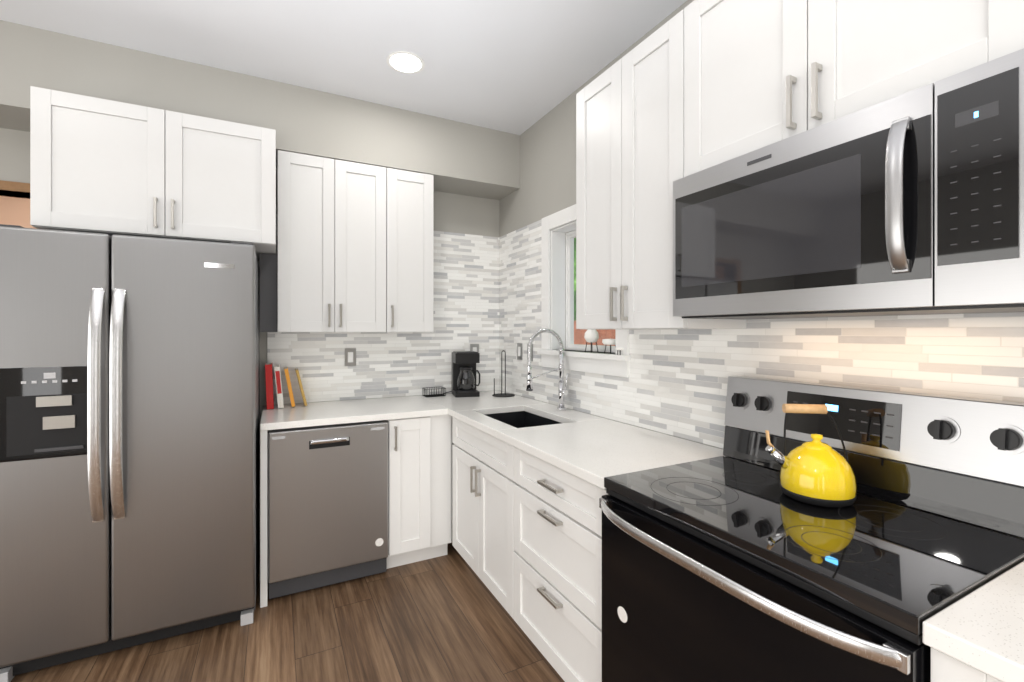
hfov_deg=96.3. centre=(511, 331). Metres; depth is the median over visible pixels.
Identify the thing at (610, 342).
figurine
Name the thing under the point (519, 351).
light switch
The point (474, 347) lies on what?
electrical outlet
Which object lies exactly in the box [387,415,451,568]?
base cabinet
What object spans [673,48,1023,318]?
microwave
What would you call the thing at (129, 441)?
fridge
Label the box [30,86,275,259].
upper cabinet
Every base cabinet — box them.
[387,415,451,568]
[452,417,515,617]
[513,446,606,681]
[930,647,1001,681]
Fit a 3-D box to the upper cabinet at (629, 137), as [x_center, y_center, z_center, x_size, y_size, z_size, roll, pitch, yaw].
[0.565,-0.549,1.883,0.355,1.076,0.620,0,0,-27]
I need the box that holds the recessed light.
[386,51,424,73]
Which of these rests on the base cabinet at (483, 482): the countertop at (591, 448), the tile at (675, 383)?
the countertop at (591, 448)
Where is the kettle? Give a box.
[765,404,856,506]
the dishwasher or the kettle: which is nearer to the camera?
the kettle
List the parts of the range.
handle, door, knob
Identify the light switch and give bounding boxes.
[517,343,521,359]
[527,344,532,360]
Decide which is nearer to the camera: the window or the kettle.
the kettle
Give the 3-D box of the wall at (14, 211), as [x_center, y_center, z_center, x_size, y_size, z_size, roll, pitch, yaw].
[-2.862,-0.015,3.993,4.860,2.780,0.140,0,0,-27]
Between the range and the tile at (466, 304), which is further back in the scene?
the tile at (466, 304)
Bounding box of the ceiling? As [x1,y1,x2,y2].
[0,0,686,134]
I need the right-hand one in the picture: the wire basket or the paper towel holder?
the paper towel holder
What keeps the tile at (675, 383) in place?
attached to the wall at (547, 166)
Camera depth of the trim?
2.33 m
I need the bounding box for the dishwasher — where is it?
[269,420,387,598]
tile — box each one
[267,214,498,404]
[499,220,1023,448]
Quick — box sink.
[485,411,560,427]
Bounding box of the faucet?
[526,328,567,410]
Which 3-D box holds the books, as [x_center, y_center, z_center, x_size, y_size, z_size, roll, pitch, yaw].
[-1.377,0.322,2.798,0.227,0.263,0.185,0,0,-27]
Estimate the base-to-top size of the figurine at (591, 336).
0.136 m
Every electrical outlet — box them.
[345,348,355,365]
[470,344,478,352]
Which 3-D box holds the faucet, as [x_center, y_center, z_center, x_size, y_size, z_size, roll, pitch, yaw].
[0.206,0.217,2.608,0.260,0.474,0.093,0,0,-27]
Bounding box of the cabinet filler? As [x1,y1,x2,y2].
[260,253,276,331]
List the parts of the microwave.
handle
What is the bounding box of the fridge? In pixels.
[0,224,268,681]
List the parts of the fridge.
handle, panel, fridge end panel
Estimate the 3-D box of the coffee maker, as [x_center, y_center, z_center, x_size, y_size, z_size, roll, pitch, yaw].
[-0.326,0.298,3.288,0.189,0.312,0.200,0,0,-15]
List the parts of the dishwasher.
handle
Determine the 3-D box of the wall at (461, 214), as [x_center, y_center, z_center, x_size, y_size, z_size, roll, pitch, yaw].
[-2.149,-0.015,2.606,4.860,2.780,0.140,0,0,-27]
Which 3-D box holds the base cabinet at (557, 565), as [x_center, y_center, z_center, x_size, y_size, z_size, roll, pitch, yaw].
[0.416,0.933,1.851,0.650,0.884,0.647,0,0,-27]
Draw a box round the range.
[599,376,1023,681]
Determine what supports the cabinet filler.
attached to the upper cabinet at (105, 166)
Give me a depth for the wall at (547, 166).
2.94 m
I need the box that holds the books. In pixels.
[265,363,306,409]
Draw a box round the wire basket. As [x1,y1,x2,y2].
[422,387,445,396]
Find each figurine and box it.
[584,329,598,351]
[602,339,614,353]
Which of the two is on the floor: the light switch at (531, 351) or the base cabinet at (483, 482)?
the base cabinet at (483, 482)
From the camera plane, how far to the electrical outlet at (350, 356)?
3.06 m
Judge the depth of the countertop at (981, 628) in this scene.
0.71 m
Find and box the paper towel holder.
[492,350,514,396]
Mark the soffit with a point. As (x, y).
(455, 157)
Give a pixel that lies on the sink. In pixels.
(520, 419)
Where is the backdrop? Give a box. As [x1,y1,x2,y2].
[574,238,614,345]
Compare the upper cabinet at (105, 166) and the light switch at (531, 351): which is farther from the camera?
the light switch at (531, 351)
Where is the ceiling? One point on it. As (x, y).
(518, 67)
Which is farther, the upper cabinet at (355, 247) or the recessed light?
the upper cabinet at (355, 247)
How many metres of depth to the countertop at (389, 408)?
2.62 m
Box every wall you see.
[0,128,498,444]
[0,196,36,228]
[499,0,1023,539]
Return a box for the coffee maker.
[452,351,479,396]
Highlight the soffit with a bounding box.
[0,20,519,199]
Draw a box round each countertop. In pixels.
[260,395,443,430]
[428,390,739,489]
[444,391,515,405]
[923,561,1023,681]
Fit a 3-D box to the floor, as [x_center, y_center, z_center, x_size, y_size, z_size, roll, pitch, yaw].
[-1.294,1.405,0.943,4.860,0.060,7.000,0,0,-27]
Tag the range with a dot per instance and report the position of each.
(721, 569)
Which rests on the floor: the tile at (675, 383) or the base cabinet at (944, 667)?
the base cabinet at (944, 667)
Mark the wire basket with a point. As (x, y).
(434, 394)
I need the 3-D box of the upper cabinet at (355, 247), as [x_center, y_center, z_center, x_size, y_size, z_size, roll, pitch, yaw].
[-0.982,-0.511,2.917,0.908,1.028,0.355,0,0,-27]
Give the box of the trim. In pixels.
[0,180,29,198]
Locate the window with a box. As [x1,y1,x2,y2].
[537,204,630,377]
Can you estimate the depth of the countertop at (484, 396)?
3.08 m
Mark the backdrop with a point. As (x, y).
(582, 338)
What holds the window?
in the wall at (547, 166)
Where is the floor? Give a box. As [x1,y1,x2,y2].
[11,543,564,681]
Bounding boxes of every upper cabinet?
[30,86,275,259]
[277,150,433,331]
[576,9,746,329]
[684,0,1023,176]
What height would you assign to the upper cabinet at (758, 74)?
0.586 m

